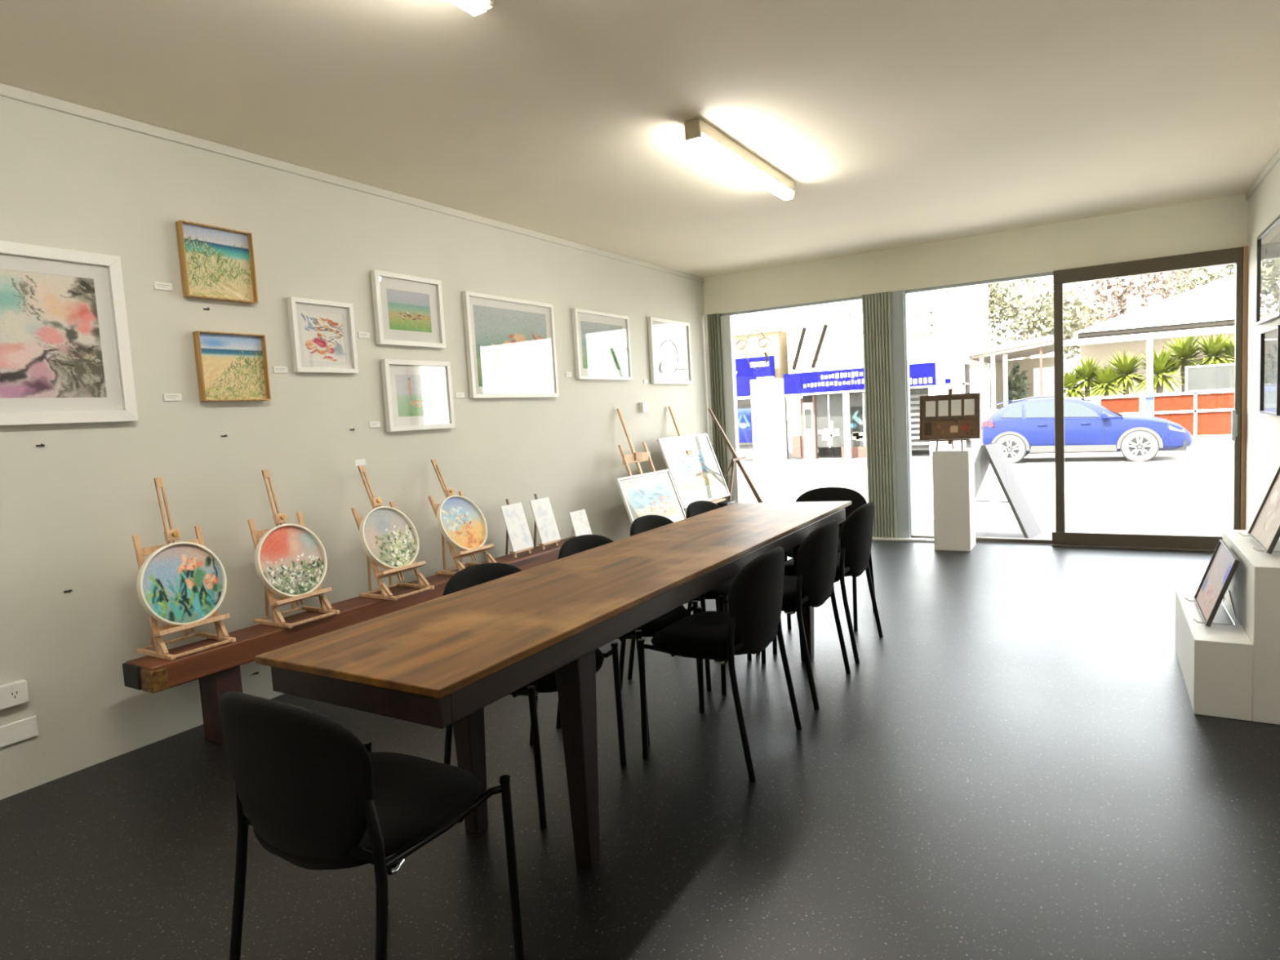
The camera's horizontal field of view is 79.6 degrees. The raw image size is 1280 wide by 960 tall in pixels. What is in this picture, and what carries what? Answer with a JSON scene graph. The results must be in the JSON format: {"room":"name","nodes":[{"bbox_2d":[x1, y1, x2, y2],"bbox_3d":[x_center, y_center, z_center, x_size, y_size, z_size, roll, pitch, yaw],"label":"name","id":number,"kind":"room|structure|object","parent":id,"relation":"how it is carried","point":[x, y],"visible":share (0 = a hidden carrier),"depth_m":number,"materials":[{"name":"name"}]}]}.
{"room":"art studio","nodes":[
{"label":"art studio","id":0,"kind":"room"},
{"bbox_2d":[0,95,709,799],"bbox_3d":[-1.950,-0.234,3.628,0.120,2.629,10.434,0,6,31],"label":"wall","id":1,"kind":"structure","parent":0,"point":[72,507],"depth_m":3.63,"materials":[{"name":"paint"}]},
{"bbox_2d":[0,679,29,710],"bbox_3d":[-2.344,0.799,2.818,0.033,0.085,0.155,0,6,31],"label":"power outlet","id":2,"kind":"object","parent":1,"relation":"attached to","point":[15,693],"visible":1,"depth_m":2.84,"materials":[{"name":"white plastic"}]},
{"bbox_2d":[0,715,38,747],"bbox_3d":[-2.342,0.943,2.840,0.012,0.078,0.190,0,6,31],"label":"wall plate","id":3,"kind":"object","parent":1,"relation":"attached to","point":[14,732],"visible":1,"depth_m":2.87,"materials":[{"name":"white plastic"}]},
{"bbox_2d":[0,240,137,426],"bbox_3d":[-2.336,-0.540,2.832,0.034,0.673,0.823,0,6,31],"label":"framed picture","id":4,"kind":"object","parent":1,"relation":"attached to","point":[65,356],"visible":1,"depth_m":2.98,"materials":[{"name":"white"}]},
{"bbox_2d":[0,268,106,398],"bbox_3d":[-2.339,-0.540,2.834,0.001,0.473,0.623,0,6,31],"label":"artwork","id":5,"kind":"object","parent":4,"relation":"attached to","point":[51,346],"depth_m":2.95},
{"bbox_2d":[175,220,258,303],"bbox_3d":[-1.925,-0.987,3.508,0.045,0.326,0.327,0,6,31],"label":"framed picture","id":6,"kind":"object","parent":1,"relation":"attached to","point":[216,263],"visible":1,"depth_m":3.50,"materials":[{"name":"brown wood"}]},
{"bbox_2d":[192,330,271,401],"bbox_3d":[-1.888,-0.524,3.566,0.045,0.311,0.320,0,6,31],"label":"framed picture","id":7,"kind":"object","parent":1,"relation":"attached to","point":[230,366],"visible":1,"depth_m":3.56,"materials":[{"name":"brown wood"}]},
{"bbox_2d":[286,296,358,373],"bbox_3d":[-1.641,-0.744,3.989,0.035,0.371,0.370,0,6,31],"label":"framed picture","id":8,"kind":"object","parent":1,"relation":"attached to","point":[322,332],"visible":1,"depth_m":3.98,"materials":[{"name":"white"}]},
{"bbox_2d":[300,310,346,362],"bbox_3d":[-1.644,-0.744,3.990,0.001,0.253,0.252,0,6,31],"label":"artwork","id":9,"kind":"object","parent":8,"relation":"attached to","point":[322,333],"depth_m":3.99},
{"bbox_2d":[0,82,704,282],"bbox_3d":[-1.970,-1.518,3.475,0.014,0.045,10.214,0,6,31],"label":"trim","id":10,"kind":"structure","parent":1,"relation":"attached to","point":[6,91],"depth_m":3.75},
{"bbox_2d":[370,269,446,348],"bbox_3d":[-1.343,-0.986,4.485,0.035,0.408,0.503,0,6,31],"label":"framed picture","id":11,"kind":"object","parent":1,"relation":"attached to","point":[408,309],"visible":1,"depth_m":4.47,"materials":[{"name":"white"}]},
{"bbox_2d":[386,288,431,332],"bbox_3d":[-1.346,-0.986,4.487,0.001,0.228,0.323,0,6,31],"label":"artwork","id":12,"kind":"object","parent":11,"relation":"attached to","point":[407,310],"depth_m":4.48},
{"bbox_2d":[380,359,455,431],"bbox_3d":[-1.304,-0.501,4.545,0.035,0.408,0.508,0,6,31],"label":"framed picture","id":13,"kind":"object","parent":1,"relation":"attached to","point":[418,395],"visible":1,"depth_m":4.53,"materials":[{"name":"white"}]},
{"bbox_2d":[395,374,441,417],"bbox_3d":[-1.308,-0.501,4.547,0.001,0.242,0.343,0,6,31],"label":"artwork","id":14,"kind":"object","parent":13,"relation":"attached to","point":[417,395],"depth_m":4.54},
{"bbox_2d":[462,290,559,398],"bbox_3d":[-0.865,-0.905,5.278,0.035,0.676,0.906,0,6,31],"label":"framed picture","id":15,"kind":"object","parent":1,"relation":"attached to","point":[510,343],"visible":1,"depth_m":5.24,"materials":[{"name":"white"}]},
{"bbox_2d":[472,304,550,386],"bbox_3d":[-0.868,-0.905,5.280,0.001,0.524,0.754,0,6,31],"label":"artwork","id":16,"kind":"object","parent":15,"relation":"attached to","point":[512,350],"depth_m":5.25},
{"bbox_2d":[571,307,632,380],"bbox_3d":[-0.295,-1.084,6.227,0.035,0.540,0.781,0,6,31],"label":"framed picture","id":17,"kind":"object","parent":1,"relation":"attached to","point":[602,340],"visible":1,"depth_m":6.20,"materials":[{"name":"white"}]},
{"bbox_2d":[580,320,624,369],"bbox_3d":[-0.298,-1.084,6.229,0.001,0.367,0.609,0,6,31],"label":"artwork","id":18,"kind":"object","parent":17,"relation":"attached to","point":[602,344],"depth_m":6.21},
{"bbox_2d":[647,316,692,384],"bbox_3d":[0.292,-1.198,7.202,0.035,0.594,0.759,0,6,31],"label":"framed picture","id":19,"kind":"object","parent":1,"relation":"attached to","point":[669,340],"visible":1,"depth_m":7.17,"materials":[{"name":"white"}]},
{"bbox_2d":[654,328,685,373],"bbox_3d":[0.289,-1.198,7.204,0.001,0.394,0.559,0,6,31],"label":"artwork","id":20,"kind":"object","parent":19,"relation":"attached to","point":[670,354],"depth_m":7.19},
{"bbox_2d":[703,314,715,453],"bbox_3d":[0.740,-0.561,7.915,0.035,2.252,0.060,0,6,31],"label":"trim","id":21,"kind":"structure","parent":1,"relation":"attached to","point":[705,317],"depth_m":7.85,"materials":[{"name":"white paint"}]},
{"bbox_2d":[0,540,1279,959],"bbox_3d":[0.035,1.129,2.538,4.635,0.120,10.334,0,6,31],"label":"floor","id":22,"kind":"structure","parent":0,"point":[1021,765],"depth_m":2.43,"materials":[{"name":"black plastic"}]},
{"bbox_2d":[122,534,599,745],"bbox_3d":[-1.152,0.771,4.340,0.199,0.420,3.137,0,6,31],"label":"bench","id":23,"kind":"object","parent":22,"relation":"on","point":[217,669],"visible":0.62,"depth_m":3.28,"materials":[{"name":"wood"}]},
{"bbox_2d":[132,477,235,660],"bbox_3d":[-1.911,0.344,3.173,0.270,0.712,0.284,0,6,31],"label":"easel","id":24,"kind":"object","parent":23,"relation":"on","point":[172,535],"visible":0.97,"depth_m":3.16,"materials":[{"name":"brown wood"}]},
{"bbox_2d":[136,542,226,626],"bbox_3d":[-1.881,0.426,3.164,0.095,0.342,0.343,0,6,31],"label":"painting","id":25,"kind":"object","parent":24,"relation":"on","point":[179,584],"visible":1,"depth_m":3.16,"materials":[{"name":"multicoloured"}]},
{"bbox_2d":[152,613,230,637],"bbox_3d":[-1.843,0.597,3.162,0.060,0.029,0.284,0,6,31],"label":"tray","id":26,"kind":"object","parent":24,"relation":"on","point":[157,632],"depth_m":3.13,"materials":[{"name":"brown wood"}]},
{"bbox_2d":[247,469,339,628],"bbox_3d":[-1.629,0.300,3.570,0.277,0.701,0.284,0,6,31],"label":"easel","id":27,"kind":"object","parent":23,"relation":"on","point":[279,518],"visible":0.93,"depth_m":3.57,"materials":[{"name":"brown wood"}]},
{"bbox_2d":[254,523,327,597],"bbox_3d":[-1.619,0.374,3.573,0.120,0.340,0.345,0,6,31],"label":"painting","id":28,"kind":"object","parent":27,"relation":"on","point":[291,560],"visible":1,"depth_m":3.57,"materials":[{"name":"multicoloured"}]},
{"bbox_2d":[270,586,332,607],"bbox_3d":[-1.569,0.543,3.563,0.060,0.033,0.284,0,6,31],"label":"tray","id":29,"kind":"object","parent":27,"relation":"on","point":[274,602],"depth_m":3.54,"materials":[{"name":"brown wood"}]},
{"bbox_2d":[351,465,434,600],"bbox_3d":[-1.325,0.257,4.024,0.343,0.675,0.284,0,6,31],"label":"easel","id":30,"kind":"object","parent":23,"relation":"on","point":[375,502],"visible":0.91,"depth_m":4.02,"materials":[{"name":"brown wood"}]},
{"bbox_2d":[359,506,419,569],"bbox_3d":[-1.308,0.303,4.019,0.159,0.330,0.345,0,6,31],"label":"painting","id":31,"kind":"object","parent":30,"relation":"on","point":[390,540],"visible":1,"depth_m":4.01,"materials":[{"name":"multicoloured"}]},
{"bbox_2d":[376,560,426,577],"bbox_3d":[-1.241,0.465,3.998,0.058,0.039,0.284,0,6,31],"label":"tray","id":32,"kind":"object","parent":30,"relation":"on","point":[414,566],"depth_m":3.98,"materials":[{"name":"brown wood"}]},
{"bbox_2d":[427,458,496,575],"bbox_3d":[-1.069,0.205,4.526,0.361,0.664,0.284,0,6,31],"label":"easel","id":33,"kind":"object","parent":23,"relation":"on","point":[448,492],"visible":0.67,"depth_m":4.52,"materials":[{"name":"brown wood"}]},
{"bbox_2d":[436,495,487,551],"bbox_3d":[-1.043,0.254,4.517,0.174,0.330,0.350,0,6,31],"label":"painting","id":34,"kind":"object","parent":33,"relation":"on","point":[461,522],"visible":1,"depth_m":4.51,"materials":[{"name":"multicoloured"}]},
{"bbox_2d":[453,543,493,558],"bbox_3d":[-0.969,0.415,4.491,0.058,0.041,0.284,0,6,31],"label":"tray","id":35,"kind":"object","parent":33,"relation":"on","point":[484,548],"depth_m":4.48,"materials":[{"name":"brown wood"}]},
{"bbox_2d":[505,498,533,557],"bbox_3d":[-0.816,0.305,4.955,0.158,0.368,0.180,0,6,31],"label":"easel","id":36,"kind":"object","parent":23,"relation":"on","point":[528,549],"visible":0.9,"depth_m":4.98,"materials":[{"name":"brown wood"}]},
{"bbox_2d":[500,502,533,551],"bbox_3d":[-0.789,0.301,4.938,0.088,0.291,0.200,0,6,31],"label":"print","id":37,"kind":"object","parent":36,"relation":"on","point":[513,515],"visible":1,"depth_m":4.93,"materials":[{"name":"white"}]},
{"bbox_2d":[533,493,559,549],"bbox_3d":[-0.668,0.276,5.202,0.158,0.368,0.180,0,6,31],"label":"easel","id":38,"kind":"object","parent":23,"relation":"on","point":[535,495],"visible":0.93,"depth_m":5.22,"materials":[{"name":"brown wood"}]},
{"bbox_2d":[529,497,560,543],"bbox_3d":[-0.640,0.272,5.186,0.088,0.291,0.200,0,6,31],"label":"print","id":39,"kind":"object","parent":38,"relation":"on","point":[541,508],"visible":1,"depth_m":5.18,"materials":[{"name":"white"}]},
{"bbox_2d":[568,509,591,537],"bbox_3d":[-0.454,0.319,5.554,0.123,0.195,0.190,0,6,31],"label":"print","id":40,"kind":"object","parent":23,"relation":"on","point":[579,518],"visible":0.9,"depth_m":5.54,"materials":[{"name":"white"}]},
{"bbox_2d":[219,691,524,959],"bbox_3d":[-0.624,0.789,1.744,0.507,0.769,0.485,0,6,31],"label":"chair","id":41,"kind":"object","parent":22,"relation":"on","point":[314,795],"visible":1,"depth_m":1.53,"materials":[{"name":"black fabric"}]},
{"bbox_2d":[443,562,626,828],"bbox_3d":[-0.391,0.694,2.711,0.485,0.769,0.507,0,6,31],"label":"chair","id":42,"kind":"object","parent":22,"relation":"on","point":[476,575],"visible":0.24,"depth_m":2.67,"materials":[{"name":"black metal"}]},
{"bbox_2d":[254,501,851,869],"bbox_3d":[0.123,0.643,3.052,0.642,0.750,3.068,0,6,31],"label":"dining table","id":43,"kind":"object","parent":22,"relation":"on","point":[437,663],"visible":0.92,"depth_m":2.15,"materials":[{"name":"brown wood"}]},
{"bbox_2d":[555,534,698,746],"bbox_3d":[-0.058,0.628,3.265,0.485,0.769,0.507,0,6,31],"label":"chair","id":44,"kind":"object","parent":22,"relation":"on","point":[576,544],"visible":0.23,"depth_m":3.22,"materials":[{"name":"fabric"}]},
{"bbox_2d":[616,408,655,475],"bbox_3d":[0.059,0.070,6.342,0.491,1.345,0.620,0,6,31],"label":"easel","id":45,"kind":"object","parent":22,"relation":"on","point":[636,457],"visible":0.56,"depth_m":6.37,"materials":[{"name":"brown wood"}]},
{"bbox_2d":[615,469,685,524],"bbox_3d":[0.110,0.174,6.302,0.182,0.458,0.830,0,6,31],"label":"framed print","id":46,"kind":"object","parent":45,"relation":"on","point":[652,493],"visible":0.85,"depth_m":6.32,"materials":[{"name":"white"}]},
{"bbox_2d":[626,480,678,518],"bbox_3d":[0.109,0.174,6.303,0.103,0.286,0.654,0,6,31],"label":"artwork","id":47,"kind":"object","parent":46,"relation":"attached to","point":[647,497],"depth_m":6.31,"materials":[{"name":"paper"}]},
{"bbox_2d":[627,515,751,691],"bbox_3d":[0.232,0.565,3.810,0.485,0.769,0.507,0,6,31],"label":"chair","id":48,"kind":"object","parent":22,"relation":"on","point":[647,522],"visible":0.22,"depth_m":3.72,"materials":[{"name":"black metal"}]},
{"bbox_2d":[667,406,725,511],"bbox_3d":[0.516,-0.021,7.100,0.491,1.345,0.620,0,6,31],"label":"easel","id":49,"kind":"object","parent":22,"relation":"on","point":[689,453],"visible":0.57,"depth_m":7.14,"materials":[{"name":"brown wood"}]},
{"bbox_2d":[656,433,730,508],"bbox_3d":[0.512,-0.103,7.099,0.240,0.618,0.970,0,6,31],"label":"framed print","id":50,"kind":"object","parent":49,"relation":"on","point":[699,477],"visible":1,"depth_m":7.07,"materials":[{"name":"white"}]},
{"bbox_2d":[671,448,717,490],"bbox_3d":[0.511,-0.102,7.099,0.118,0.329,0.670,0,6,31],"label":"artwork","id":51,"kind":"object","parent":50,"relation":"attached to","point":[696,472],"depth_m":7.08,"materials":[{"name":"paper"}]},
{"bbox_2d":[637,546,801,782],"bbox_3d":[0.309,0.636,2.931,0.485,0.769,0.507,0,6,31],"label":"chair","id":52,"kind":"object","parent":22,"relation":"on","point":[752,621],"visible":1,"depth_m":2.75,"materials":[{"name":"fabric"}]},
{"bbox_2d":[707,408,764,502],"bbox_3d":[1.024,-0.053,7.412,0.737,1.314,0.320,0,6,31],"label":"easel","id":53,"kind":"object","parent":22,"relation":"on","point":[735,457],"visible":0.62,"depth_m":7.45,"materials":[{"name":"brown wood"}]},
{"bbox_2d":[685,500,791,653],"bbox_3d":[0.534,0.505,4.313,0.485,0.769,0.507,0,6,31],"label":"chair","id":54,"kind":"object","parent":22,"relation":"on","point":[700,507],"visible":0.09,"depth_m":4.40,"materials":[{"name":"black metal"}]},
{"bbox_2d":[718,519,850,709],"bbox_3d":[0.668,0.565,3.528,0.485,0.769,0.507,0,6,31],"label":"chair","id":55,"kind":"object","parent":22,"relation":"on","point":[817,554],"visible":0.84,"depth_m":3.31,"materials":[{"name":"fabric"}]},
{"bbox_2d":[772,502,883,663],"bbox_3d":[0.993,0.500,4.069,0.485,0.769,0.507,0,6,31],"label":"chair","id":56,"kind":"object","parent":22,"relation":"on","point":[856,531],"visible":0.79,"depth_m":3.84,"materials":[{"name":"fabric"}]},
{"bbox_2d":[786,486,875,631],"bbox_3d":[1.102,0.449,4.600,0.507,0.769,0.485,0,6,31],"label":"chair","id":57,"kind":"object","parent":22,"relation":"on","point":[821,494],"visible":0.18,"depth_m":4.67,"materials":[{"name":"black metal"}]},
{"bbox_2d":[932,448,975,551],"bbox_3d":[2.670,0.160,6.525,0.286,0.838,0.310,0,6,31],"label":"pedestal","id":58,"kind":"object","parent":22,"relation":"on","point":[953,469],"visible":0.99,"depth_m":6.40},
{"bbox_2d":[928,388,970,450],"bbox_3d":[2.607,-0.508,6.448,0.320,0.513,0.221,0,6,31],"label":"easel","id":59,"kind":"object","parent":58,"relation":"on","point":[950,390],"visible":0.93,"depth_m":6.42,"materials":[{"name":"brown wood"}]},
{"bbox_2d":[920,392,980,439],"bbox_3d":[2.577,-0.527,6.394,0.470,0.372,0.076,0,6,31],"label":"display board","id":60,"kind":"object","parent":59,"relation":"on","point":[944,416],"visible":1,"depth_m":6.39,"materials":[{"name":"brown"}]},
{"bbox_2d":[1175,529,1279,724],"bbox_3d":[2.623,0.571,3.182,0.604,0.594,0.880,0,6,31],"label":"stepped plinth","id":61,"kind":"object","parent":22,"relation":"on","point":[1228,671],"visible":0.88,"depth_m":2.93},
{"bbox_2d":[1184,539,1239,626],"bbox_3d":[2.413,0.427,3.251,0.147,0.279,0.470,0,6,31],"label":"framed print","id":62,"kind":"object","parent":61,"relation":"on","point":[1221,568],"visible":1,"depth_m":3.21,"materials":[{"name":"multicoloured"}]},
{"bbox_2d":[1196,542,1234,622],"bbox_3d":[2.429,0.427,3.241,0.090,0.263,0.458,0,6,31],"label":"artwork","id":63,"kind":"object","parent":62,"relation":"attached to","point":[1218,575],"depth_m":3.22,"materials":[{"name":"paper"}]},
{"bbox_2d":[1238,466,1279,554],"bbox_3d":[2.593,0.047,3.121,0.207,0.437,0.460,0,6,31],"label":"framed print","id":64,"kind":"object","parent":61,"relation":"on","point":[1264,530],"visible":1,"depth_m":3.19,"materials":[{"name":"grey"}]},
{"bbox_2d":[1250,472,1279,550],"bbox_3d":[2.609,0.047,3.111,0.152,0.422,0.448,0,6,31],"label":"artwork","id":65,"kind":"object","parent":64,"relation":"attached to","point":[1265,526],"depth_m":3.19,"materials":[{"name":"paint"}]},
{"bbox_2d":[0,0,1279,277],"bbox_3d":[-0.097,-1.594,2.340,4.635,0.090,10.414,0,6,31],"label":"ceiling","id":66,"kind":"structure","parent":0,"point":[893,123],"depth_m":3.33,"materials":[{"name":"paint"}]},
{"bbox_2d":[448,0,494,15],"bbox_3d":[-0.819,-1.413,1.802,0.081,0.100,1.324,0,6,31],"label":"ceiling light","id":67,"kind":"object","parent":66,"relation":"attached to","point":[474,7],"visible":1,"depth_m":2.31,"materials":[{"name":"beige"}]},
{"bbox_2d":[684,118,795,199],"bbox_3d":[0.576,-1.689,4.121,0.081,0.100,1.304,0,6,31],"label":"ceiling light","id":68,"kind":"object","parent":66,"relation":"attached to","point":[700,134],"visible":1,"depth_m":3.94,"materials":[{"name":"beige"}]},
{"bbox_2d":[702,193,1248,315],"bbox_3d":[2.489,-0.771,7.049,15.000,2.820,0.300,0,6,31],"label":"wall","id":69,"kind":"structure","parent":0,"point":[1220,223],"depth_m":6.44,"materials":[{"name":"paint"}]},
{"bbox_2d":[707,313,728,500],"bbox_3d":[0.825,-0.566,7.907,0.118,2.252,0.105,0,6,31],"label":"curtain","id":70,"kind":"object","parent":69,"relation":"attached to","point":[714,322],"depth_m":7.83,"materials":[{"name":"grey"}]},
{"bbox_2d":[720,296,862,502],"bbox_3d":[1.508,-0.572,7.536,1.434,2.252,0.085,0,6,31],"label":"window","id":71,"kind":"structure","parent":69,"relation":"in","point":[726,319],"depth_m":7.81,"materials":[{"name":"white metal"}]},
{"bbox_2d":[862,291,897,537],"bbox_3d":[2.221,-0.583,7.083,0.256,2.232,0.135,0,6,31],"label":"curtain","id":72,"kind":"object","parent":69,"relation":"attached to","point":[876,307],"depth_m":7.02,"materials":[{"name":"grey"}]},
{"bbox_2d":[890,289,911,537],"bbox_3d":[2.386,-0.585,6.998,0.112,2.232,0.110,0,6,31],"label":"trim","id":73,"kind":"structure","parent":69,"relation":"attached to","point":[897,297],"depth_m":6.95,"materials":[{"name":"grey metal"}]},
{"bbox_2d":[904,271,1053,544],"bbox_3d":[2.941,-0.579,6.674,1.175,2.252,0.085,0,6,31],"label":"window","id":74,"kind":"structure","parent":69,"relation":"in","point":[1027,540],"depth_m":6.82,"materials":[{"name":"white metal"}]},
{"bbox_2d":[1051,246,1243,552],"bbox_3d":[3.917,-0.575,6.002,1.246,2.249,0.110,0,6,31],"label":"door","id":75,"kind":"structure","parent":69,"relation":"in","point":[1060,538],"depth_m":6.00,"materials":[{"name":"brown metal"}]},
{"bbox_2d":[1244,158,1279,529],"bbox_3d":[1.918,-0.252,1.300,0.120,2.629,10.434,0,6,31],"label":"wall","id":76,"kind":"structure","parent":0,"point":[1263,430],"depth_m":5.28,"materials":[{"name":"paint"}]},
{"bbox_2d":[1240,245,1248,529],"bbox_3d":[4.465,-0.579,5.678,0.028,2.252,0.049,0,6,31],"label":"trim","id":77,"kind":"structure","parent":76,"relation":"attached to","point":[1245,267],"depth_m":5.65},
{"bbox_2d":[1245,148,1279,199],"bbox_3d":[1.784,-1.535,1.216,0.014,0.045,10.214,0,6,31],"label":"trim","id":78,"kind":"structure","parent":76,"relation":"attached to","point":[1275,158],"depth_m":4.96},
{"bbox_2d":[1255,215,1279,325],"bbox_3d":[3.873,-1.268,4.710,0.036,0.572,0.800,0,6,31],"label":"framed picture","id":79,"kind":"object","parent":76,"relation":"attached to","point":[1268,246],"visible":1,"depth_m":4.73,"materials":[{"name":"grey"}]},
{"bbox_2d":[1259,324,1279,415],"bbox_3d":[3.870,-0.665,4.702,0.036,0.525,0.575,0,6,31],"label":"framed picture","id":80,"kind":"object","parent":76,"relation":"attached to","point":[1269,372],"visible":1,"depth_m":4.70,"materials":[{"name":"black"}]},
{"label":"outside","id":81,"kind":"structure","parent":0,"visible":0},
{"bbox_2d":[739,421,1233,526],"bbox_3d":[14.372,-2.714,43.289,100.000,0.200,70.900,0,6,31],"label":"road","id":82,"kind":"structure","parent":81,"point":[1188,487],"depth_m":14.00,"materials":[{"name":"asphalt"}]},
{"bbox_2d":[733,327,788,461],"bbox_3d":[2.950,-2.938,28.000,6.800,4.120,6.635,0,6,31],"label":"shop","id":83,"kind":"structure","parent":82,"relation":"on","point":[762,402],"depth_m":23.97,"materials":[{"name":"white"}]},
{"bbox_2d":[737,408,752,442],"bbox_3d":[3.352,-1.768,24.974,1.000,1.100,0.001,0,6,31],"label":"poster","id":84,"kind":"object","parent":83,"relation":"attached to","point":[744,415],"depth_m":24.93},
{"bbox_2d":[783,284,989,459],"bbox_3d":[8.210,-3.718,24.847,5.130,5.620,6.460,0,6,31],"label":"shop","id":85,"kind":"structure","parent":82,"relation":"on","point":[944,325],"depth_m":22.80,"materials":[{"name":"grey"}]},
{"bbox_2d":[849,406,866,433],"bbox_3d":[6.513,-1.792,22.954,0.700,0.800,0.001,0,6,31],"label":"poster","id":86,"kind":"object","parent":85,"relation":"attached to","point":[856,421],"depth_m":22.96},
{"bbox_2d":[910,388,929,450],"bbox_3d":[7.797,-1.737,22.352,1.280,1.750,0.060,0,6,31],"label":"shutter","id":87,"kind":"object","parent":85,"relation":"hanging from","point":[914,392],"depth_m":22.19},
{"bbox_2d":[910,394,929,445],"bbox_3d":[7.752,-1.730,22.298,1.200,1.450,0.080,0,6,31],"label":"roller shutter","id":88,"kind":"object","parent":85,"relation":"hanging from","point":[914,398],"depth_m":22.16,"materials":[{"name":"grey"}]},
{"bbox_2d":[969,334,1054,446],"bbox_3d":[11.645,-2.607,23.653,2.140,3.230,4.800,0,6,31],"label":"building","id":89,"kind":"structure","parent":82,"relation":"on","point":[1040,375],"depth_m":22.84,"materials":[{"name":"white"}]},
{"bbox_2d":[1003,362,1031,403],"bbox_3d":[11.674,-2.306,23.793,1.044,2.667,0.991,-5,5,-24],"label":"conifer","id":90,"kind":"object","parent":82,"relation":"on","point":[1020,391],"visible":0.29,"depth_m":23.61,"materials":[{"name":"green plant"}]},
{"bbox_2d":[987,277,1108,360],"bbox_3d":[16.474,-5.401,32.407,5.802,6.781,3.201,-2,5,16],"label":"tree","id":91,"kind":"object","parent":82,"relation":"on","point":[999,301],"visible":0.63,"depth_m":31.82,"materials":[{"name":"green plant"}]},
{"bbox_2d":[1050,367,1097,398],"bbox_3d":[12.331,-2.056,22.004,1.421,2.345,1.462,0,6,31],"label":"leaf plant","id":92,"kind":"object","parent":82,"relation":"on","point":[1069,378],"visible":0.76,"depth_m":21.73,"materials":[{"name":"green plant"}]},
{"bbox_2d":[981,395,1192,463],"bbox_3d":[10.593,-1.262,18.428,4.284,1.606,2.052,0,6,31],"label":"car","id":93,"kind":"object","parent":82,"relation":"on","point":[1023,427],"visible":0.94,"depth_m":17.75,"materials":[{"name":"blue paint"}]},
{"bbox_2d":[1064,355,1109,400],"bbox_3d":[12.782,-2.246,21.978,1.580,2.675,1.509,-3,5,7],"label":"leaf plant","id":94,"kind":"object","parent":82,"relation":"on","point":[1086,366],"visible":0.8,"depth_m":21.73,"materials":[{"name":"green plant"}]},
{"bbox_2d":[1078,364,1131,399],"bbox_3d":[13.055,-2.082,21.533,1.486,2.396,1.467,0,6,31],"label":"leaf plant","id":95,"kind":"object","parent":82,"relation":"on","point":[1104,377],"visible":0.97,"depth_m":21.26,"materials":[{"name":"green plant"}]},
{"bbox_2d":[1036,269,1191,351],"bbox_3d":[20.871,-6.086,34.080,5.883,7.369,3.075,0,6,31],"label":"tree","id":96,"kind":"object","parent":82,"relation":"on","point":[1115,290],"visible":0.35,"depth_m":33.24,"materials":[{"name":"green plant"}]},
{"bbox_2d":[1100,350,1146,398],"bbox_3d":[13.601,-2.289,21.471,1.672,2.756,1.644,0,6,31],"label":"leaf plant","id":97,"kind":"object","parent":82,"relation":"on","point":[1126,364],"visible":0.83,"depth_m":21.25,"materials":[{"name":"green plant"}]},
{"bbox_2d":[1063,274,1235,417],"bbox_3d":[17.995,-3.968,23.238,9.100,5.300,10.120,0,6,31],"label":"house","id":98,"kind":"structure","parent":82,"relation":"on","point":[1207,309],"depth_m":23.08,"materials":[{"name":"beige"}]},
{"bbox_2d":[1084,363,1234,449],"bbox_3d":[13.473,-1.829,19.878,4.600,2.120,0.200,0,6,31],"label":"fence","id":99,"kind":"object","parent":82,"relation":"on","point":[1207,417],"visible":0.52,"depth_m":19.41,"materials":[{"name":"orange"}]},
{"bbox_2d":[1127,345,1195,395],"bbox_3d":[14.152,-2.270,20.839,1.782,2.765,1.867,0,6,31],"label":"leaf plant","id":100,"kind":"object","parent":82,"relation":"on","point":[1159,362],"visible":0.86,"depth_m":20.58,"materials":[{"name":"green plant"}]},
{"bbox_2d":[1154,335,1214,395],"bbox_3d":[14.783,-2.456,20.802,1.725,3.069,1.674,-2,5,15],"label":"leaf plant","id":101,"kind":"object","parent":82,"relation":"on","point":[1180,346],"visible":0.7,"depth_m":20.55,"materials":[{"name":"green plant"}]},
{"bbox_2d":[1150,263,1235,300],"bbox_3d":[26.798,-7.292,34.487,6.721,9.036,3.297,0,6,31],"label":"tree","id":102,"kind":"object","parent":82,"relation":"on","point":[1211,275],"visible":0.18,"depth_m":34.59,"materials":[{"name":"green plant"}]},
{"bbox_2d":[1184,333,1234,393],"bbox_3d":[15.127,-2.437,20.316,1.552,3.075,1.679,-5,5,-21],"label":"leaf plant","id":103,"kind":"object","parent":82,"relation":"on","point":[1211,357],"visible":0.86,"depth_m":20.04,"materials":[{"name":"green plant"}]},
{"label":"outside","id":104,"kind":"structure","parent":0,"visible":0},
{"bbox_2d":[739,455,977,462],"bbox_3d":[-15.041,-0.494,35.612,57.500,0.070,1.000,0,6,31],"label":"footpath","id":105,"kind":"structure","parent":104,"point":[975,456],"depth_m":23.07,"materials":[{"name":"concrete"}]},
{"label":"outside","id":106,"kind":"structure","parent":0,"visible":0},
{"bbox_2d":[910,520,1232,544],"bbox_3d":[-4.300,0.644,12.242,100.000,0.120,1.866,0,6,31],"label":"footpath","id":107,"kind":"structure","parent":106,"point":[983,529],"depth_m":7.63,"materials":[{"name":"concrete"}]},
{"bbox_2d":[973,442,1041,538],"bbox_3d":[3.478,0.091,7.584,0.798,0.917,0.540,1,6,40],"label":"sandwich board","id":108,"kind":"object","parent":107,"relation":"on","point":[993,454],"visible":0.59,"depth_m":7.46,"materials":[{"name":"grey"}]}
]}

